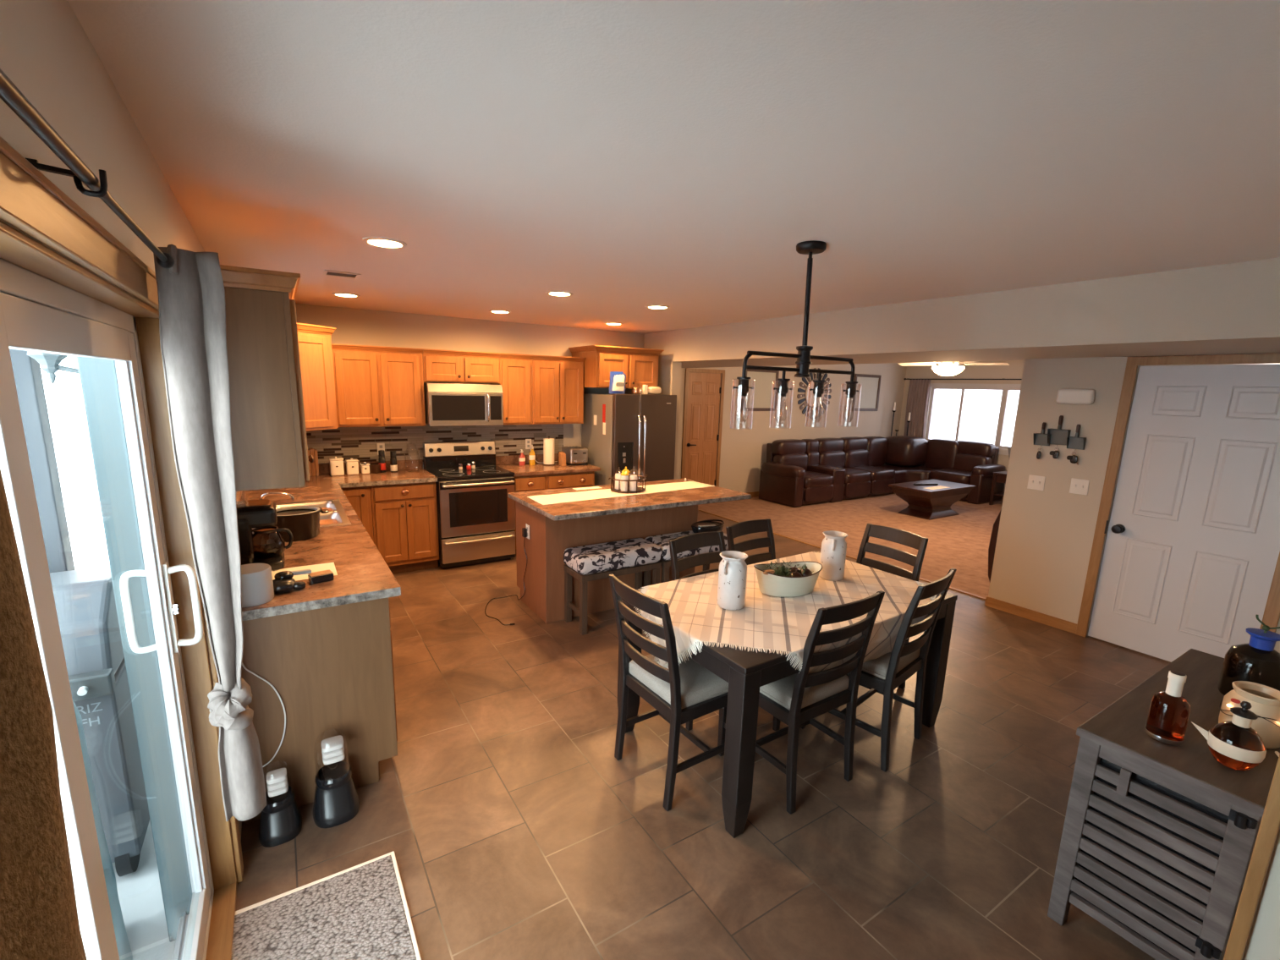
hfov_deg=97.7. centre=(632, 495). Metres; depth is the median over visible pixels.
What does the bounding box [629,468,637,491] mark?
squeeze bottle
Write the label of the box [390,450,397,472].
bottle
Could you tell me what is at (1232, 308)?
wall header
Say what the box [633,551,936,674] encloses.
tablecloth
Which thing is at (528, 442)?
wall outlet
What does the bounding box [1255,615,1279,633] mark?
sprig
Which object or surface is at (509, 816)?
floor
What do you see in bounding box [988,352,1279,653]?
wall
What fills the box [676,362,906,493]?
wall
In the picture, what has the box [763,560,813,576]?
sprigs
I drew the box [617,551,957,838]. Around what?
dining table
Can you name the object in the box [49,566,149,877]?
trash bin
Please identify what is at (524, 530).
power cord
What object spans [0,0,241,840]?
wall
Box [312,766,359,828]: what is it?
container
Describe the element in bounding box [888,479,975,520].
coffee table
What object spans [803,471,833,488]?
seat cushion
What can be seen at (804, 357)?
chandelier
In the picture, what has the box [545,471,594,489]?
base cabinet
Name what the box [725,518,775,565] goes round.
dining chair
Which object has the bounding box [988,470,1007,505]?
end table
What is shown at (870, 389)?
framed picture
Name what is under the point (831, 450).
cushion
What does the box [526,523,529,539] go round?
wall outlet
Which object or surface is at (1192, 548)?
door
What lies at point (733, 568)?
milk jug
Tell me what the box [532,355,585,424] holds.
upper cabinet
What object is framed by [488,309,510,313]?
recessed light
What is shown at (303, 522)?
stock pot
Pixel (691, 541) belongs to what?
dining chair
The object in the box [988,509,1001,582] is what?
recliner
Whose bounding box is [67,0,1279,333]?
ceiling
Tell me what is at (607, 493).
table runner
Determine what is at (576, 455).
toaster
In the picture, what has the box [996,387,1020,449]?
window
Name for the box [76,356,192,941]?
wall
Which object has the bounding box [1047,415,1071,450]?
scoop
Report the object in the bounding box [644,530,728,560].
cushion
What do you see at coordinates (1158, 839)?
console
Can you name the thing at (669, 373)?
wall
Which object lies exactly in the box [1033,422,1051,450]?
scoop
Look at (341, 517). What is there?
sink
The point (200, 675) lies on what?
trim
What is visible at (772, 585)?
tub
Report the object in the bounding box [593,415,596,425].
magnet
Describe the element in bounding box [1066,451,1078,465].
bunch
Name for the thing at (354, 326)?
wall
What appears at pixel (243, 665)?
charging cord
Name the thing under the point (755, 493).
baseboard
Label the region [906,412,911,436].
candlestick
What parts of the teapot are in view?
bottle glass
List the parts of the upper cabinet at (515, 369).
door, crown molding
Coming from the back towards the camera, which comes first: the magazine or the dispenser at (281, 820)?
the magazine
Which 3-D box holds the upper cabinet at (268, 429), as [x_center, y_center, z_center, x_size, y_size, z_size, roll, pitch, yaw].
[-1.588,-0.474,2.356,0.376,0.794,0.820,-5,13,-32]
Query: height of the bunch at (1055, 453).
0.091 m
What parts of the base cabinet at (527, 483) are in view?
door, drawer, handle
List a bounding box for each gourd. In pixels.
[773,566,784,576]
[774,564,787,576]
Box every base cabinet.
[241,597,397,824]
[319,507,338,525]
[340,486,373,542]
[370,482,439,574]
[513,474,545,556]
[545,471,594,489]
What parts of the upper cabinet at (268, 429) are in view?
crown molding, frame, door, knob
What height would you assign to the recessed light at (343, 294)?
0.014 m
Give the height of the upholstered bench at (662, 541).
0.588 m
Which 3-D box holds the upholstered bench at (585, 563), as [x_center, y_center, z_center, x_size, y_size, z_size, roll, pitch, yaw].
[-0.151,0.682,4.332,0.723,0.588,0.328,-5,13,-32]
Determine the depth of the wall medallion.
9.86 m
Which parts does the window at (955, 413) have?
glass pane, glass pane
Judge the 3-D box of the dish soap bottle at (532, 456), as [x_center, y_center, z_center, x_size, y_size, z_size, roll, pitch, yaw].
[-1.111,-0.451,6.187,0.070,0.230,0.051,-5,13,-32]
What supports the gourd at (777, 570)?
in the tub
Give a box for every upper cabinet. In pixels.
[219,264,313,491]
[296,322,337,431]
[331,343,425,427]
[422,348,500,384]
[489,352,533,424]
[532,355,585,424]
[568,345,664,389]
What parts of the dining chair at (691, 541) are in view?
leg, rail, rail, rail, leg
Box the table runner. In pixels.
[527,481,714,505]
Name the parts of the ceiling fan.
fan blade, fan blade, lamp shade, fan blade, fan blade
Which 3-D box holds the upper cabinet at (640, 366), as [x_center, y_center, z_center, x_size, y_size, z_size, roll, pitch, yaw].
[-0.191,-1.448,6.379,0.880,0.438,0.649,-5,13,-32]
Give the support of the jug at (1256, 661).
on the console
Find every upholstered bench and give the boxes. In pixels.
[563,538,662,635]
[643,530,728,587]
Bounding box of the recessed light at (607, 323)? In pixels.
[604,322,622,324]
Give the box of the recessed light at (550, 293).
[545,291,573,296]
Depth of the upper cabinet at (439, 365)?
5.45 m
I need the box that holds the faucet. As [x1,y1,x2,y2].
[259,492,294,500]
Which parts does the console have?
leg, rail, panel, rail, leg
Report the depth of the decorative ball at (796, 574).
2.84 m
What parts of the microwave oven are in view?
handle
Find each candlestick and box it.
[890,402,895,436]
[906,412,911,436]
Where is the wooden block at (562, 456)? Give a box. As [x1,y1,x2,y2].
[558,451,566,466]
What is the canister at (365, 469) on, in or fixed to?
on the countertop at (364, 574)
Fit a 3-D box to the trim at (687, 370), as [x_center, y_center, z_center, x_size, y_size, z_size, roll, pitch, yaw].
[1.092,-0.901,8.724,0.778,2.089,0.016,-5,13,-32]
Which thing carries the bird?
on the tub
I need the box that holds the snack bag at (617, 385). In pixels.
[609,371,626,394]
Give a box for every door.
[0,258,214,959]
[684,372,721,485]
[1087,364,1279,662]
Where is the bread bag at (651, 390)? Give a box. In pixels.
[648,386,661,394]
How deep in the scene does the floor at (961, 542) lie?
7.66 m
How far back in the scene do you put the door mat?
1.87 m
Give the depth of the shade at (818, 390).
2.68 m
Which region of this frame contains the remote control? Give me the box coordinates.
[913,483,938,485]
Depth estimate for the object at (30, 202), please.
0.84 m
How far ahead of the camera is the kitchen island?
4.42 m
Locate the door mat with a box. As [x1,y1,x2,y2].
[230,851,421,959]
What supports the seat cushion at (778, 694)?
on the dining chair at (795, 700)
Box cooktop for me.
[424,465,514,479]
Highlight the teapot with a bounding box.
[1191,701,1266,770]
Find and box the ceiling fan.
[897,361,1009,375]
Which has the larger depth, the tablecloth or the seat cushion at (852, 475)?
the seat cushion at (852, 475)
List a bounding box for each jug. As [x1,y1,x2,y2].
[716,550,747,609]
[818,530,847,581]
[1217,627,1279,695]
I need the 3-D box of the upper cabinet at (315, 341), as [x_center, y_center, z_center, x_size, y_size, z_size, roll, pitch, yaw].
[-2.857,-0.979,4.656,0.726,0.843,0.839,-5,13,-32]
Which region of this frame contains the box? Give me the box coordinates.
[641,384,648,394]
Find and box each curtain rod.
[0,68,174,268]
[903,378,1021,379]
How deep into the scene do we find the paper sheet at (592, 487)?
4.85 m
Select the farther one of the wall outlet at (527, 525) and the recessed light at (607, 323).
the recessed light at (607, 323)
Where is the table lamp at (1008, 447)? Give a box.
[1007,446,1010,456]
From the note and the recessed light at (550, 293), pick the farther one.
the note
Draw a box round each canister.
[241,563,274,607]
[328,456,344,476]
[345,458,358,475]
[360,461,369,474]
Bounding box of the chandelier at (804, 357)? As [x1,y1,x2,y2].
[730,240,862,429]
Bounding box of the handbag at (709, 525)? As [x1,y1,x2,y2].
[691,519,724,533]
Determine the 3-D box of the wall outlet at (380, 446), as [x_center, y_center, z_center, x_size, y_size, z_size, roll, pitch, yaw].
[-2.476,-0.457,5.502,0.070,0.114,0.008,-5,13,-32]
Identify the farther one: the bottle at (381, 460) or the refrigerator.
the refrigerator
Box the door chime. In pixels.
[1055,389,1095,404]
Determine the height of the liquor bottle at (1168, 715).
0.227 m
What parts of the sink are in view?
bowl, bowl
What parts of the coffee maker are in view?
lid, carafe handle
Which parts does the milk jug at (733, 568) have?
handle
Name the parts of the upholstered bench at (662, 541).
leg, leg, seat frame, leg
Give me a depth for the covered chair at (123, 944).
1.67 m
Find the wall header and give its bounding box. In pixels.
[643,257,1279,368]
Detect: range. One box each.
[423,440,515,569]
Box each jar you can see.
[403,443,417,469]
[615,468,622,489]
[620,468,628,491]
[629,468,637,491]
[630,385,641,393]
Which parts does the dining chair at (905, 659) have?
seat frame, leg, rail, rail, rail, leg, rail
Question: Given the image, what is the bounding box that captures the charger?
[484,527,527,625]
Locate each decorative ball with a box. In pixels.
[787,565,801,575]
[789,569,802,576]
[801,566,812,576]
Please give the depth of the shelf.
9.27 m
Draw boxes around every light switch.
[1027,474,1045,490]
[1069,477,1089,495]
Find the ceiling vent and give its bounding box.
[322,269,361,279]
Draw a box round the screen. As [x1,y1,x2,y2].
[9,349,75,572]
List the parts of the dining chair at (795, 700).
leg, leg, seat frame, leg, rail, rail, rail, rail, leg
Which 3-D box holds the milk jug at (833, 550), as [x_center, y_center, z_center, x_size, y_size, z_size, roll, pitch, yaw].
[1.120,0.337,3.120,0.135,0.254,0.135,-3,12,-22]
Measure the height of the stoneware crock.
0.161 m
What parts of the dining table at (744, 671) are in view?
leg, leg, leg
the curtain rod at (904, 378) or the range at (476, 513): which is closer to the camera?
the range at (476, 513)
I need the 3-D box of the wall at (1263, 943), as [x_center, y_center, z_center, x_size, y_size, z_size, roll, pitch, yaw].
[3.253,0.371,1.520,3.155,2.440,1.358,-5,13,-32]
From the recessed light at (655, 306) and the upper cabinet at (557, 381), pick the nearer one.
the recessed light at (655, 306)
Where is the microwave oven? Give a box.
[423,383,503,426]
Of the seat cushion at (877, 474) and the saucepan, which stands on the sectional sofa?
the seat cushion at (877, 474)
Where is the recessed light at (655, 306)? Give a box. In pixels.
[645,304,669,308]
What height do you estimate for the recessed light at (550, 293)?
0.014 m
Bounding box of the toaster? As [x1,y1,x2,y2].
[561,445,587,466]
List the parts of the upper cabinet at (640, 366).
door, crown molding, door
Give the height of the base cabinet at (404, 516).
0.874 m
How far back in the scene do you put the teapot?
1.62 m
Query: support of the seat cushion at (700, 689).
on the dining chair at (689, 687)
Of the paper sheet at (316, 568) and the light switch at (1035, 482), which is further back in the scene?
the light switch at (1035, 482)
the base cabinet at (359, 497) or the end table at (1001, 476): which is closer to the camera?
the base cabinet at (359, 497)
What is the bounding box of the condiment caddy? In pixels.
[608,474,648,493]
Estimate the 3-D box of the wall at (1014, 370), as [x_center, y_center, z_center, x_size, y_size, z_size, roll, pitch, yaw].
[7.080,-0.971,8.966,0.150,2.440,5.950,-5,13,-32]
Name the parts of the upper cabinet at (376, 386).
door, crown molding, door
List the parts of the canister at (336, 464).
lid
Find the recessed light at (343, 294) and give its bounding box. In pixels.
[331,292,360,296]
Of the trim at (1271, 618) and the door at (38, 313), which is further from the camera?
the trim at (1271, 618)
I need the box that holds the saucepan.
[361,462,380,473]
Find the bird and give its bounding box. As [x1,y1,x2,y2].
[763,569,774,575]
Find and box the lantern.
[27,351,78,384]
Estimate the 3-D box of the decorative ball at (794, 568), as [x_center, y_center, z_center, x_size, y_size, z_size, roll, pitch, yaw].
[0.845,0.405,2.918,0.084,0.085,0.079,-5,13,-32]
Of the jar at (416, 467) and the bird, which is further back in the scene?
the jar at (416, 467)
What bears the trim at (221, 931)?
attached to the wall at (46, 52)
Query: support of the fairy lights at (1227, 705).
attached to the stoneware crock
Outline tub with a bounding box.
[753,561,822,597]
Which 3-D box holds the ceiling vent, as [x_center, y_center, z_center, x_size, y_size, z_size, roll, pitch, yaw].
[-1.821,-1.383,3.499,0.204,0.006,0.170,-5,13,-32]
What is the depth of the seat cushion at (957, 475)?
9.70 m
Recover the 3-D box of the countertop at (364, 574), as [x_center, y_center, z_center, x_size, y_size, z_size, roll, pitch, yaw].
[-1.857,0.058,3.913,1.469,0.133,3.492,-5,13,-32]
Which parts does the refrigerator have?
dispenser lever, freezer door, handle, handle, fridge door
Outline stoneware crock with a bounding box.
[1218,681,1279,748]
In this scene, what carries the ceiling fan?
hanging from the ceiling
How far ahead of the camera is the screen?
2.17 m
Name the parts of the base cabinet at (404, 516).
door, drawer, handle, door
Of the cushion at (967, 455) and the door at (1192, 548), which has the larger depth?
the cushion at (967, 455)
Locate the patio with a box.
[112,820,175,959]
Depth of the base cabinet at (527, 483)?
5.76 m
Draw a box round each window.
[925,386,1005,446]
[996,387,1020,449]
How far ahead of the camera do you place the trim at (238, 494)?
3.42 m
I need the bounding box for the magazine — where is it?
[925,485,949,489]
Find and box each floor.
[235,510,1229,959]
[697,493,1002,598]
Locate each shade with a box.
[730,376,755,429]
[769,370,794,428]
[805,372,829,428]
[837,381,862,426]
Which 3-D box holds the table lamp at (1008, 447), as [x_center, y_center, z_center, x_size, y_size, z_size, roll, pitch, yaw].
[6.297,-0.571,9.157,0.310,0.420,0.308,-5,13,-32]
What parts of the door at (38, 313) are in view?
handle, handle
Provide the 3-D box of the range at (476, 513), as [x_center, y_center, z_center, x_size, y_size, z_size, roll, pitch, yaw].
[-1.650,0.075,5.694,0.743,1.185,0.708,-5,13,-32]
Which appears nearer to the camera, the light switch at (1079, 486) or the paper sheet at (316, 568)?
the paper sheet at (316, 568)
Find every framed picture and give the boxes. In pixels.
[741,368,779,411]
[851,373,881,411]
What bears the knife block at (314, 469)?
on the countertop at (364, 574)
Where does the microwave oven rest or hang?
attached to the upper cabinet at (439, 365)
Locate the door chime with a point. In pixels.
(1064, 396)
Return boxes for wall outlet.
[376,443,384,455]
[525,439,531,449]
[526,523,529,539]
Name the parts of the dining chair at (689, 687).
leg, rail, rail, rail, rail, leg, seat frame, leg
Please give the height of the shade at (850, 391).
0.224 m
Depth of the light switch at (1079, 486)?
4.23 m
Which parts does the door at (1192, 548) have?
strike plate, knob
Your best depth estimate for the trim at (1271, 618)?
3.96 m
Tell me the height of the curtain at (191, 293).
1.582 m
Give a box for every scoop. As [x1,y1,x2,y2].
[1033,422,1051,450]
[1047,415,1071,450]
[1066,424,1086,454]
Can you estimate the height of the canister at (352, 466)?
0.154 m
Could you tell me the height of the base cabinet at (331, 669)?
0.874 m
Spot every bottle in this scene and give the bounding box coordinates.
[378,450,385,472]
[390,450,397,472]
[518,449,525,465]
[528,444,535,465]
[1144,670,1190,745]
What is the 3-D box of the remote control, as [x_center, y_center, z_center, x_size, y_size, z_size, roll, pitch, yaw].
[4.415,-0.167,8.417,0.392,0.020,0.055,-1,11,-13]
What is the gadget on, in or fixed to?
on the countertop at (364, 574)
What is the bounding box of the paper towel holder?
[542,436,554,466]
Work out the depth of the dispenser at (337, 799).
2.29 m
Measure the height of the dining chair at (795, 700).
0.959 m
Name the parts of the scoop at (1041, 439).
handle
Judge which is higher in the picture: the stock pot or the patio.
the stock pot
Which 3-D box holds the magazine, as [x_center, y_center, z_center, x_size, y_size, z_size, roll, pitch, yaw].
[4.460,-0.111,8.192,0.460,0.001,0.150,-5,13,-32]
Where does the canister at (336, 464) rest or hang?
on the countertop at (364, 574)
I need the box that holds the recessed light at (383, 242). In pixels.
[362,236,406,247]
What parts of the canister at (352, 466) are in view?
lid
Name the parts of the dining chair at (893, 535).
leg, rail, rail, rail, leg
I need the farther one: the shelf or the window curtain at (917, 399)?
the window curtain at (917, 399)
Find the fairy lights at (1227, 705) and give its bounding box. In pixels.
[1219,698,1279,727]
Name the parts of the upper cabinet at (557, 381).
door, crown molding, door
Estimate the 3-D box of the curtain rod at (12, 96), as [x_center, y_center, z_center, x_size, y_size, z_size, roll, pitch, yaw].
[-0.622,-0.374,0.526,0.083,0.062,1.925,-5,13,-32]
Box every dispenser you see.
[258,762,302,847]
[312,734,359,828]
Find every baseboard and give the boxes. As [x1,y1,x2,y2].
[745,491,758,496]
[984,595,1076,634]
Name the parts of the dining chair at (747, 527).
leg, rail, rail, rail, leg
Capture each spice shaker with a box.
[466,463,471,470]
[471,461,475,468]
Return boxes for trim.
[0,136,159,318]
[135,317,243,889]
[205,882,236,959]
[236,490,242,501]
[681,368,725,486]
[697,509,985,599]
[1075,352,1279,637]
[1223,753,1279,959]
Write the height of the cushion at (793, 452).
0.575 m
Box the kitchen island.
[508,478,751,623]
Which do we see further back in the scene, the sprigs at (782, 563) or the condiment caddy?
the condiment caddy
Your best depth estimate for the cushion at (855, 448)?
10.12 m
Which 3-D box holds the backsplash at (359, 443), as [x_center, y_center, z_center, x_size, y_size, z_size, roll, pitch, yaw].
[-1.339,-0.278,4.534,3.060,0.506,2.900,-5,13,-32]
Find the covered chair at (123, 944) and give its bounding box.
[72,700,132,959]
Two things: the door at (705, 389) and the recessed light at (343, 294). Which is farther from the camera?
the door at (705, 389)
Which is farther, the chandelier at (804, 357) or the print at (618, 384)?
the print at (618, 384)
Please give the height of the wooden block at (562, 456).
0.149 m
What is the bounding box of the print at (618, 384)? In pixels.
[615,382,624,386]
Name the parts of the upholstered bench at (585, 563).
leg, leg, seat frame, leg, leg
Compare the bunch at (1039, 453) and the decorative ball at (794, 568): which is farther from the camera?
the bunch at (1039, 453)
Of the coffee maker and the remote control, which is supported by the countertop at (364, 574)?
the coffee maker
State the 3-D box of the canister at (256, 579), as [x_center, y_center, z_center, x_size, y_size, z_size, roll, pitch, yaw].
[-1.517,0.355,2.220,0.148,0.134,0.148,-5,13,-32]
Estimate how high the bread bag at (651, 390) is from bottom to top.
0.088 m
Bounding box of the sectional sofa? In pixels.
[758,435,1005,507]
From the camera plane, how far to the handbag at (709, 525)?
4.68 m
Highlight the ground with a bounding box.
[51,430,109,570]
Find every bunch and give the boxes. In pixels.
[1036,448,1041,459]
[1049,447,1059,459]
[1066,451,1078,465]
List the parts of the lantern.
lantern arm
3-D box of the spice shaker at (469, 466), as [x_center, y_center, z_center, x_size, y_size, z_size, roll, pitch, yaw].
[-1.671,-0.294,5.705,0.046,0.066,0.045,-5,13,-32]
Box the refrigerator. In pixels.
[581,393,677,485]
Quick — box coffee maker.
[236,499,293,570]
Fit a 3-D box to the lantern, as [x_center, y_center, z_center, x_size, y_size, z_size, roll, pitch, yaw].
[-1.773,-0.489,1.765,0.098,0.273,0.213,9,13,35]
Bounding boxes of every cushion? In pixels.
[563,538,662,575]
[628,653,728,708]
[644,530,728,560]
[759,673,849,709]
[771,439,807,471]
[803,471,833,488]
[814,437,845,467]
[840,436,868,467]
[840,467,870,483]
[848,466,895,481]
[862,641,919,679]
[929,468,972,484]
[952,440,995,471]
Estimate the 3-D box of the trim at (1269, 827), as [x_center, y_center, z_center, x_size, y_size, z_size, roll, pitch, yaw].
[1.542,0.543,1.297,0.025,2.100,0.029,-5,13,-32]
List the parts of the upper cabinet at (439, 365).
door, crown molding, door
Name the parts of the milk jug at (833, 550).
handle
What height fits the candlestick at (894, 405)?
1.622 m
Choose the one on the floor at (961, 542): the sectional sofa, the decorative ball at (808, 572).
the sectional sofa
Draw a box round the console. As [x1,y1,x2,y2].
[1047,648,1279,959]
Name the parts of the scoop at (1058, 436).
handle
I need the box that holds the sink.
[259,492,351,527]
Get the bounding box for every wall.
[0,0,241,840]
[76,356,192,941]
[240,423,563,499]
[295,303,643,446]
[647,362,681,479]
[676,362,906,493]
[898,360,1225,491]
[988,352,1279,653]
[1242,829,1279,959]
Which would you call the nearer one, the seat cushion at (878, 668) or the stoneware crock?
the stoneware crock
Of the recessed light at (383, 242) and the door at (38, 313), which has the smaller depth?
the door at (38, 313)
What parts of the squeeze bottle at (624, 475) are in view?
jar lid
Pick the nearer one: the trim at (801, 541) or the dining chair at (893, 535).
the dining chair at (893, 535)
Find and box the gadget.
[272,569,334,593]
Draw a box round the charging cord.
[241,662,285,767]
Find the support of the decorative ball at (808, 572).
in the tub
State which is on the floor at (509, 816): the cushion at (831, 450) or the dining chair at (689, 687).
the dining chair at (689, 687)
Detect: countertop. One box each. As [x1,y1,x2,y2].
[240,459,437,620]
[495,453,600,476]
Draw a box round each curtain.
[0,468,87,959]
[153,244,266,821]
[903,379,930,438]
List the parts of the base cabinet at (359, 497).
door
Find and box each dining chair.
[609,574,728,811]
[669,530,725,580]
[717,590,884,814]
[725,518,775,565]
[801,568,956,772]
[856,523,928,696]
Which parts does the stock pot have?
handle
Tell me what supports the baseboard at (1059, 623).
attached to the wall at (1045, 539)
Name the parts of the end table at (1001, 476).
leg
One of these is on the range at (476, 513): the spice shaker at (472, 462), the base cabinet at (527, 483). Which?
the spice shaker at (472, 462)
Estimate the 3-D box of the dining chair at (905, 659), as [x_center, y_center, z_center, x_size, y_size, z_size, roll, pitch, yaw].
[1.250,0.808,2.891,0.430,0.959,0.576,-8,15,-41]
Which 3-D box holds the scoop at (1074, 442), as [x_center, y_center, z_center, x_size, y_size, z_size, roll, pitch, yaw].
[3.343,-0.421,4.212,0.046,0.227,0.109,-5,13,-32]
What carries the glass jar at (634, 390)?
on the refrigerator
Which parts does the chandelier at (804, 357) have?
stem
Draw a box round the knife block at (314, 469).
[307,447,318,476]
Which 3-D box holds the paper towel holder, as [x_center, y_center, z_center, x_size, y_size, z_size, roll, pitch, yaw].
[-0.929,-0.498,6.210,0.144,0.322,0.144,-5,13,-32]
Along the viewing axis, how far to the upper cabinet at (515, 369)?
5.79 m
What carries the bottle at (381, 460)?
on the countertop at (364, 574)
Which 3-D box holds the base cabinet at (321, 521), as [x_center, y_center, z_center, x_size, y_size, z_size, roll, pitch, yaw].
[-2.127,0.619,3.642,0.637,0.874,1.455,-5,13,-32]
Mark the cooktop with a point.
(442, 472)
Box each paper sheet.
[271,562,337,581]
[572,486,601,490]
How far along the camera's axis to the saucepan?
5.35 m
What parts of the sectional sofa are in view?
armrest, seat, footrest panel, seat, footrest panel, seat, footrest panel, corner seat, seat, armrest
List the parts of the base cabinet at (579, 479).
handle, handle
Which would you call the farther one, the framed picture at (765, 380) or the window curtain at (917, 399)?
the window curtain at (917, 399)
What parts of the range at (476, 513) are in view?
control panel, oven door, oven handle, storage drawer, drawer handle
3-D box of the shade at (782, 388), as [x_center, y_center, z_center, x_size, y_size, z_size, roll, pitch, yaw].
[0.690,-0.445,2.578,0.116,0.266,0.096,-5,13,-32]
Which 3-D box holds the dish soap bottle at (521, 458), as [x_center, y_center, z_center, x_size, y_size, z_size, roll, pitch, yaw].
[-1.214,-0.419,6.140,0.070,0.180,0.051,-5,13,-32]
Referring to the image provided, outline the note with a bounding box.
[602,404,605,434]
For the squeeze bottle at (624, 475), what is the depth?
4.66 m
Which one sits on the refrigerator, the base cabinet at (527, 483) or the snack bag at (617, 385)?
the snack bag at (617, 385)
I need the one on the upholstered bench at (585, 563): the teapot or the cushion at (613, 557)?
the cushion at (613, 557)
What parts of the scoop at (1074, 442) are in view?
handle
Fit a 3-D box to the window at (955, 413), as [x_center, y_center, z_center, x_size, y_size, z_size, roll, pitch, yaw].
[6.164,-1.475,10.395,0.060,1.060,1.316,-5,13,-32]
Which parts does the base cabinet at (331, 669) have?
door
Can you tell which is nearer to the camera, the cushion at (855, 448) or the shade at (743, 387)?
the shade at (743, 387)
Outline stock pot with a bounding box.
[274,505,329,542]
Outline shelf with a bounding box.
[994,492,1004,496]
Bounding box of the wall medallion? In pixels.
[796,368,831,418]
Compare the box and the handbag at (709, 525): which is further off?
the box
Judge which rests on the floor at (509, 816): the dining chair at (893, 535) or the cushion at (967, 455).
the dining chair at (893, 535)

